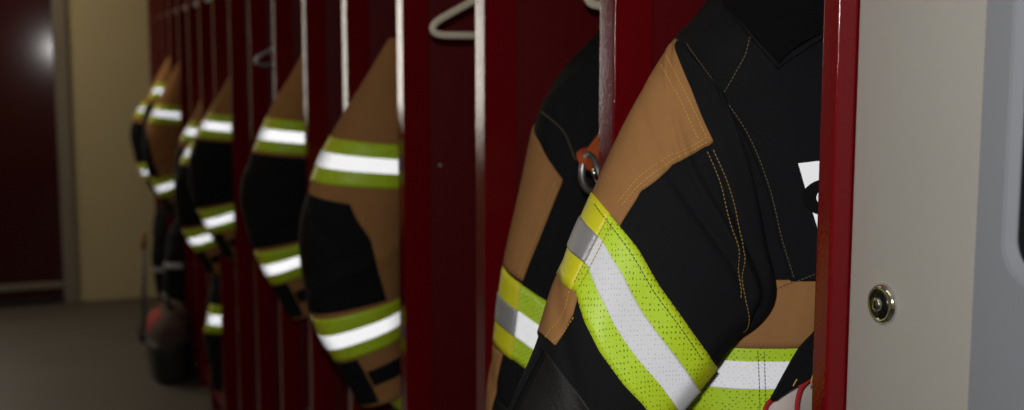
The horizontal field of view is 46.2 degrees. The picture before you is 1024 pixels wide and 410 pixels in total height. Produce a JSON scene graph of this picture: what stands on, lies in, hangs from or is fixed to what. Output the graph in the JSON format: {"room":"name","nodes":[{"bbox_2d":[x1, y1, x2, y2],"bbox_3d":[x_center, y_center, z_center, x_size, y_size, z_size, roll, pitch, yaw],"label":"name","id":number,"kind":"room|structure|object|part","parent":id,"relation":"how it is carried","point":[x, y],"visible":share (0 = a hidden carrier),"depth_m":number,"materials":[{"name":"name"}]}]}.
{"room":"emergency services station","nodes":[
{"label":"emergency services station","id":0,"kind":"room"},
{"bbox_2d":[0,296,210,409],"bbox_3d":[-1.780,1.313,2.567,4.800,0.100,10.938,-3,7,-21],"label":"floor","id":1,"kind":"structure","parent":0,"point":[80,355],"depth_m":6.21,"materials":[{"name":"grey concrete"}]},
{"bbox_2d":[137,232,146,342],"bbox_3d":[-2.062,0.453,6.705,0.070,0.601,0.200,-3,7,-21],"label":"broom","id":2,"kind":"object","parent":1,"relation":"on","point":[141,330],"visible":0.69,"depth_m":6.70,"materials":[{"name":"brown"}]},
{"bbox_3d":[-2.058,0.463,6.711,0.038,0.481,0.021,-6,9,-38],"label":"handle","id":3,"kind":"part","parent":2,"relation":"part of","materials":[{"name":"grey paint"}]},
{"bbox_2d":[147,0,161,298],"bbox_3d":[-2.001,-0.418,7.649,0.525,2.100,0.456,-3,7,-21],"label":"locker","id":4,"kind":"object","parent":1,"relation":"on","point":[150,4],"visible":0.14,"depth_m":7.66,"materials":[{"name":"red metal"}]},
{"bbox_2d":[153,0,161,202],"bbox_3d":[-1.838,-0.367,7.232,0.525,2.100,0.456,-3,7,-21],"label":"locker","id":5,"kind":"object","parent":1,"relation":"on","point":[157,14],"visible":0.06,"depth_m":7.24,"materials":[{"name":"red metal"}]},
{"bbox_2d":[130,69,161,196],"bbox_3d":[-1.948,-0.554,7.148,0.640,1.072,0.222,-3,7,-21],"label":"coat","id":6,"kind":"object","parent":5,"relation":"hanging from","point":[136,130],"visible":0.17,"depth_m":7.02,"materials":[{"name":"black fabric"}]},
{"bbox_3d":[-2.129,-0.112,7.135,0.091,0.114,0.146,-1,7,-8],"label":"cuff panel","id":7,"kind":"part","parent":6,"relation":"part of","materials":[{"name":"brown fabric"}]},
{"bbox_2d":[151,203,167,293],"bbox_3d":[-1.998,0.279,7.226,0.344,0.605,0.246,-3,7,-21],"label":"trousers","id":8,"kind":"object","parent":5,"relation":"on","point":[160,221],"visible":0.14,"depth_m":7.09,"materials":[{"name":"black fabric"}]},
{"bbox_2d":[160,0,174,231],"bbox_3d":[-1.676,-0.316,6.815,0.525,2.100,0.456,-3,7,-21],"label":"locker","id":9,"kind":"object","parent":1,"relation":"on","point":[163,3],"visible":0.07,"depth_m":6.82,"materials":[{"name":"red metal"}]},
{"bbox_2d":[143,56,169,130],"bbox_3d":[-1.745,-0.564,6.740,0.640,0.950,0.228,-3,7,-21],"label":"coat","id":10,"kind":"object","parent":9,"relation":"hanging from","point":[164,77],"visible":0.12,"depth_m":6.59,"materials":[{"name":"brown fabric"}]},
{"bbox_2d":[145,291,192,383],"bbox_3d":[-1.704,0.637,5.960,0.220,0.413,0.448,-3,7,-21],"label":"bag","id":11,"kind":"object","parent":1,"relation":"on","point":[168,335],"visible":1,"depth_m":5.79,"materials":[{"name":"grey fabric"}]},
{"bbox_3d":[-1.778,0.572,5.963,0.083,0.122,0.330,-2,7,-17],"label":"panel","id":12,"kind":"part","parent":11,"relation":"part of","materials":[{"name":"red fabric"}]},
{"bbox_3d":[-1.709,0.479,5.939,0.050,0.092,0.248,-3,7,-21],"label":"handle","id":13,"kind":"part","parent":11,"relation":"part of","materials":[{"name":"black rubber"}]},
{"bbox_2d":[168,0,177,220],"bbox_3d":[-1.514,-0.265,6.399,0.525,2.100,0.456,-3,7,-21],"label":"locker","id":14,"kind":"object","parent":1,"relation":"on","point":[172,7],"visible":0.09,"depth_m":6.41,"materials":[{"name":"red metal"}]},
{"bbox_2d":[142,63,180,217],"bbox_3d":[-1.618,-0.443,6.317,0.646,1.090,0.229,-3,7,-21],"label":"coat","id":15,"kind":"object","parent":14,"relation":"hanging from","point":[161,137],"visible":0.31,"depth_m":6.18,"materials":[{"name":"brown fabric"}]},
{"bbox_3d":[-1.800,0.002,6.304,0.096,0.121,0.148,-1,7,-8],"label":"cuff panel","id":16,"kind":"part","parent":15,"relation":"part of","materials":[{"name":"black fabric"}]},
{"bbox_2d":[163,220,186,309],"bbox_3d":[-1.681,0.382,6.388,0.350,0.604,0.244,-3,7,-21],"label":"trousers","id":17,"kind":"object","parent":14,"relation":"on","point":[174,275],"visible":0.2,"depth_m":6.26,"materials":[{"name":"black fabric"}]},
{"bbox_3d":[-1.750,0.423,6.333,0.178,0.412,0.161,-3,7,-21],"label":"trouser leg","id":18,"kind":"part","parent":17,"relation":"part of","materials":[{"name":"black fabric"}]},
{"bbox_2d":[176,0,197,367],"bbox_3d":[-1.352,-0.214,5.982,0.525,2.100,0.456,-3,7,-21],"label":"locker","id":19,"kind":"object","parent":1,"relation":"on","point":[181,4],"visible":0.16,"depth_m":6.04,"materials":[{"name":"red metal"}]},
{"bbox_2d":[193,343,197,358],"bbox_3d":[-1.349,0.736,6.080,0.493,0.020,0.407,-3,7,-21],"label":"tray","id":20,"kind":"object","parent":19,"relation":"on","point":[195,346],"depth_m":6.08,"materials":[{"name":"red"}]},
{"bbox_2d":[186,0,209,391],"bbox_3d":[-1.190,-0.163,5.565,0.525,2.100,0.456,-3,7,-21],"label":"locker","id":21,"kind":"object","parent":1,"relation":"on","point":[192,5],"visible":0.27,"depth_m":5.62,"materials":[{"name":"red metal"}]},
{"bbox_2d":[174,100,201,176],"bbox_3d":[-1.227,-0.337,5.506,0.643,1.101,0.231,-3,7,-21],"label":"coat","id":22,"kind":"object","parent":21,"relation":"hanging from","point":[194,124],"visible":0.11,"depth_m":5.37,"materials":[{"name":"brown fabric"}]},
{"bbox_2d":[192,0,197,6],"bbox_3d":[-1.183,-0.916,5.456,0.485,0.022,0.407,-3,7,-21],"label":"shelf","id":23,"kind":"object","parent":21,"relation":"attached to","point":[194,2],"depth_m":5.46,"materials":[{"name":"red"}]},
{"bbox_2d":[202,364,209,382],"bbox_3d":[-1.187,0.787,5.663,0.493,0.020,0.407,-3,7,-21],"label":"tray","id":24,"kind":"object","parent":21,"relation":"on","point":[205,367],"depth_m":5.67,"materials":[{"name":"red"}]},
{"bbox_2d":[198,0,223,409],"bbox_3d":[-1.028,-0.112,5.149,0.525,2.100,0.456,-3,7,-21],"label":"locker","id":25,"kind":"object","parent":1,"relation":"on","point":[204,6],"visible":0.13,"depth_m":5.18,"materials":[{"name":"red metal"}]},
{"bbox_2d":[174,101,219,274],"bbox_3d":[-1.108,-0.255,5.079,0.640,1.162,0.222,-3,7,-21],"label":"coat","id":26,"kind":"object","parent":25,"relation":"hanging from","point":[197,235],"visible":0.2,"depth_m":4.97,"materials":[{"name":"brown fabric"}]},
{"bbox_3d":[-1.291,0.231,5.074,0.087,0.114,0.145,-1,7,-8],"label":"cuff panel","id":27,"kind":"part","parent":26,"relation":"part of","materials":[{"name":"black fabric"}]},
{"bbox_2d":[204,273,222,390],"bbox_3d":[-1.150,0.542,5.160,0.348,0.585,0.250,-3,7,-21],"label":"trousers","id":28,"kind":"object","parent":25,"relation":"on","point":[212,330],"visible":0.26,"depth_m":5.04,"materials":[{"name":"black fabric"}]},
{"bbox_2d":[214,390,223,409],"bbox_3d":[-1.025,0.838,5.247,0.493,0.020,0.407,-3,7,-21],"label":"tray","id":29,"kind":"object","parent":25,"relation":"on","point":[217,394],"depth_m":5.23,"materials":[{"name":"red"}]},
{"bbox_2d":[211,0,238,409],"bbox_3d":[-0.866,-0.061,4.732,0.525,2.100,0.456,-3,7,-21],"label":"locker","id":30,"kind":"object","parent":1,"relation":"on","point":[220,36],"visible":0.02,"depth_m":4.87,"materials":[{"name":"red metal"}]},
{"bbox_2d":[188,77,234,259],"bbox_3d":[-0.932,-0.272,4.660,0.646,1.026,0.228,-3,7,-21],"label":"coat","id":31,"kind":"object","parent":30,"relation":"hanging from","point":[210,177],"visible":0.28,"depth_m":4.53,"materials":[{"name":"black fabric"}]},
{"bbox_3d":[-1.114,0.148,4.646,0.091,0.115,0.144,-1,7,-8],"label":"cuff panel","id":32,"kind":"part","parent":31,"relation":"part of","materials":[{"name":"black fabric"}]},
{"bbox_3d":[-0.925,-0.135,4.923,0.453,2.000,0.030,-3,7,-21],"label":"panel","id":33,"kind":"part","parent":30,"relation":"part of","materials":[{"name":"red metal"}]},
{"bbox_2d":[227,0,257,409],"bbox_3d":[-0.703,-0.010,4.315,0.525,2.100,0.456,-3,7,-21],"label":"locker","id":34,"kind":"object","parent":1,"relation":"on","point":[237,9],"visible":0.04,"depth_m":4.40,"materials":[{"name":"red metal"}]},
{"bbox_3d":[-0.763,-0.084,4.506,0.453,2.000,0.030,-3,7,-21],"label":"panel","id":35,"kind":"part","parent":34,"relation":"part of","materials":[{"name":"red metal"}]},
{"bbox_2d":[247,0,280,409],"bbox_3d":[-0.541,0.041,3.898,0.525,2.100,0.456,-3,7,-21],"label":"locker","id":36,"kind":"object","parent":1,"relation":"on","point":[259,17],"visible":0.06,"depth_m":4.01,"materials":[{"name":"red metal"}]},
{"bbox_2d":[254,48,272,66],"bbox_3d":[-0.587,-0.561,3.809,0.468,0.245,0.008,-3,7,-21],"label":"hanger","id":37,"kind":"object","parent":36,"relation":"hanging from","point":[268,51],"visible":0.15,"depth_m":3.74,"materials":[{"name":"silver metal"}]},
{"bbox_3d":[-0.601,-0.033,4.090,0.453,2.000,0.030,-3,7,-21],"label":"panel","id":38,"kind":"part","parent":36,"relation":"part of","materials":[{"name":"red metal"}]},
{"bbox_2d":[271,0,309,409],"bbox_3d":[-0.379,0.092,3.482,0.525,2.100,0.456,-3,7,-21],"label":"locker","id":39,"kind":"object","parent":1,"relation":"on","point":[287,40],"visible":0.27,"depth_m":3.60,"materials":[{"name":"red metal"}]},
{"bbox_2d":[240,54,307,319],"bbox_3d":[-0.453,-0.140,3.406,0.640,0.980,0.225,-3,7,-21],"label":"coat","id":40,"kind":"object","parent":39,"relation":"hanging from","point":[273,183],"visible":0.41,"depth_m":3.27,"materials":[{"name":"black fabric"}]},
{"bbox_3d":[-0.632,0.257,3.390,0.088,0.115,0.146,-1,7,-8],"label":"cuff panel","id":41,"kind":"part","parent":40,"relation":"part of","materials":[{"name":"black fabric"}]},
{"bbox_3d":[-0.439,0.018,3.673,0.453,2.000,0.030,-3,7,-21],"label":"panel","id":42,"kind":"part","parent":39,"relation":"part of","materials":[{"name":"red metal"}]},
{"bbox_2d":[302,0,348,409],"bbox_3d":[-0.217,0.143,3.065,0.525,2.100,0.456,-3,7,-21],"label":"locker","id":43,"kind":"object","parent":1,"relation":"on","point":[321,19],"visible":0.02,"depth_m":3.11,"materials":[{"name":"red metal"}]},
{"bbox_3d":[-0.512,0.130,3.172,0.052,2.100,0.042,-3,7,-21],"label":"post","id":44,"kind":"part","parent":43,"relation":"part of","materials":[{"name":"red metal"}]},
{"bbox_3d":[-0.277,0.070,3.256,0.453,2.000,0.030,-3,7,-21],"label":"panel","id":45,"kind":"part","parent":43,"relation":"part of","materials":[{"name":"red metal"}]},
{"bbox_2d":[342,0,396,409],"bbox_3d":[-0.055,0.194,2.649,0.525,2.100,0.456,-3,7,-21],"label":"locker","id":46,"kind":"object","parent":1,"relation":"on","point":[367,25],"visible":0.02,"depth_m":2.68,"materials":[{"name":"red metal"}]},
{"bbox_2d":[298,38,400,409],"bbox_3d":[-0.143,-0.038,2.564,0.636,0.982,0.229,-3,7,-21],"label":"coat","id":47,"kind":"object","parent":46,"relation":"hanging from","point":[348,237],"visible":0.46,"depth_m":2.44,"materials":[{"name":"black fabric"}]},
{"bbox_3d":[-0.329,0.360,2.547,0.090,0.116,0.144,-1,7,-8],"label":"cuff panel","id":48,"kind":"part","parent":47,"relation":"part of","materials":[{"name":"black fabric"}]},
{"bbox_3d":[-0.350,0.181,2.756,0.052,2.100,0.042,-3,7,-21],"label":"post","id":49,"kind":"part","parent":46,"relation":"part of","materials":[{"name":"red metal"}]},
{"bbox_3d":[-0.114,0.121,2.840,0.453,2.000,0.030,-3,7,-21],"label":"panel","id":50,"kind":"part","parent":46,"relation":"part of","materials":[{"name":"red metal"}]},
{"bbox_2d":[396,0,476,409],"bbox_3d":[0.107,0.245,2.232,0.525,2.100,0.456,-3,7,-21],"label":"locker","id":51,"kind":"object","parent":1,"relation":"on","point":[436,77],"visible":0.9,"depth_m":2.31,"materials":[{"name":"red metal"}]},
{"bbox_3d":[-0.188,0.232,2.339,0.052,2.100,0.042,-3,7,-21],"label":"post","id":52,"kind":"part","parent":51,"relation":"part of","materials":[{"name":"red metal"}]},
{"bbox_2d":[429,0,474,38],"bbox_3d":[0.076,-0.385,2.121,0.468,0.185,0.008,-3,7,-21],"label":"hanger","id":53,"kind":"object","parent":51,"relation":"hanging from","point":[466,4],"visible":0.38,"depth_m":2.06,"materials":[{"name":"beige plastic"}]},
{"bbox_3d":[0.048,0.172,2.423,0.453,2.000,0.030,-3,7,-21],"label":"panel","id":54,"kind":"part","parent":51,"relation":"part of","materials":[{"name":"red metal"}]},
{"bbox_2d":[475,0,599,409],"bbox_3d":[0.270,0.296,1.815,0.525,2.100,0.456,-3,7,-21],"label":"locker","id":55,"kind":"object","parent":1,"relation":"on","point":[522,46],"visible":0.07,"depth_m":1.87,"materials":[{"name":"red metal"}]},
{"bbox_3d":[-0.025,0.283,1.922,0.052,2.100,0.042,-3,7,-21],"label":"post","id":56,"kind":"part","parent":55,"relation":"part of","materials":[{"name":"red metal"}]},
{"bbox_2d":[485,29,599,409],"bbox_3d":[0.221,0.119,1.755,0.560,1.096,0.220,-3,7,-21],"label":"coat","id":57,"kind":"object","parent":55,"relation":"hanging from","point":[551,198],"visible":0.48,"depth_m":1.62,"materials":[{"name":"black fabric"}]},
{"bbox_3d":[0.030,-0.014,1.669,0.084,0.223,0.120,1,7,5],"label":"tan panel","id":58,"kind":"part","parent":57,"relation":"part of","materials":[{"name":"brown fabric"}]},
{"bbox_3d":[0.210,0.223,2.007,0.453,2.000,0.030,-3,7,-21],"label":"panel","id":59,"kind":"part","parent":55,"relation":"part of","materials":[{"name":"red metal"}]},
{"bbox_2d":[584,0,599,9],"bbox_3d":[0.262,-0.359,1.767,0.342,0.149,0.008,-3,7,-21],"label":"hanger","id":60,"kind":"object","parent":55,"relation":"hanging from","point":[595,4],"visible":0.08,"depth_m":1.72,"materials":[{"name":"beige plastic"}]},
{"bbox_2d":[598,0,859,409],"bbox_3d":[0.435,0.348,1.391,0.525,2.100,0.473,-3,7,-21],"label":"locker","id":61,"kind":"object","parent":1,"relation":"on","point":[634,34],"visible":0.02,"depth_m":1.05,"materials":[{"name":"red metal"}]},
{"bbox_2d":[576,133,598,193],"bbox_3d":[0.121,-0.073,1.514,0.094,0.118,0.034,-3,7,-21],"label":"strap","id":62,"kind":"object","parent":61,"relation":"hanging from","point":[587,157],"visible":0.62,"depth_m":1.49,"materials":[{"name":"silver metal"}]},
{"bbox_3d":[0.137,0.334,1.506,0.052,2.100,0.042,-3,7,-21],"label":"post","id":63,"kind":"part","parent":61,"relation":"part of","materials":[{"name":"red metal"}]},
{"bbox_2d":[508,0,823,409],"bbox_3d":[0.298,0.127,1.337,0.736,1.008,0.219,-4,8,-28],"label":"coat","id":64,"kind":"object","parent":61,"relation":"hanging from","point":[685,279],"visible":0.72,"depth_m":1.18,"materials":[{"name":"black fabric"}]},
{"bbox_3d":[0.137,-0.056,1.211,0.123,0.224,0.108,-3,7,-21],"label":"tan panel","id":65,"kind":"part","parent":64,"relation":"part of","materials":[{"name":"brown fabric"}]},
{"bbox_3d":[0.361,0.098,1.368,0.398,0.072,0.207,-3,7,-21],"label":"tan panel","id":66,"kind":"part","parent":64,"relation":"part of","materials":[{"name":"brown fabric"}]},
{"bbox_3d":[0.331,-0.010,1.234,0.080,0.080,0.011,-2,7,-12],"label":"name panel","id":67,"kind":"part","parent":64,"relation":"part of","materials":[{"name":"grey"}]},
{"bbox_3d":[0.372,0.274,1.590,0.453,2.000,0.030,-3,7,-21],"label":"panel","id":68,"kind":"part","parent":61,"relation":"part of","materials":[{"name":"red metal"}]},
{"bbox_3d":[0.281,0.385,1.092,0.022,2.100,0.023,-3,7,-21],"label":"post","id":69,"kind":"part","parent":61,"relation":"part of","materials":[{"name":"red metal"}]},
{"bbox_3d":[0.517,0.324,1.176,0.483,2.000,0.018,-3,7,-21],"label":"panel","id":70,"kind":"part","parent":61,"relation":"part of","materials":[{"name":"red metal"}]},
{"bbox_2d":[846,0,986,409],"bbox_3d":[0.543,0.335,1.091,0.495,2.200,0.156,-3,7,-21],"label":"tall cabinet","id":71,"kind":"object","parent":1,"relation":"on","point":[921,62],"visible":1,"depth_m":0.96,"materials":[{"name":"grey metal"}]},
{"bbox_2d":[968,0,1023,409],"bbox_3d":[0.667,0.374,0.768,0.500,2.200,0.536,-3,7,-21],"label":"door","id":72,"kind":"structure","parent":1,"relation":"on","point":[996,372],"depth_m":0.85,"materials":[{"name":"grey metal"}]},
{"bbox_2d":[65,0,157,300],"bbox_3d":[-3.887,-0.822,7.241,4.400,3.000,0.120,-3,7,-21],"label":"wall","id":73,"kind":"structure","parent":0,"point":[108,40],"depth_m":7.73,"materials":[{"name":"beige paint"}]},
{"bbox_2d":[0,0,77,307],"bbox_3d":[-3.142,-0.416,7.547,0.692,2.120,0.142,-3,7,-21],"label":"door","id":74,"kind":"structure","parent":73,"relation":"in","point":[32,265],"depth_m":7.55,"materials":[{"name":"red paint"}]},
{"bbox_3d":[-3.119,0.520,7.600,0.523,0.040,0.011,-3,7,-21],"label":"kick rail","id":75,"kind":"part","parent":74,"relation":"part of","materials":[{"name":"grey metal"}]},
{"bbox_3d":[-3.143,-0.416,7.550,0.692,2.120,0.136,-3,7,-21],"label":"frame","id":76,"kind":"part","parent":74,"relation":"part of","materials":[{"name":"brown paint"}]}
]}

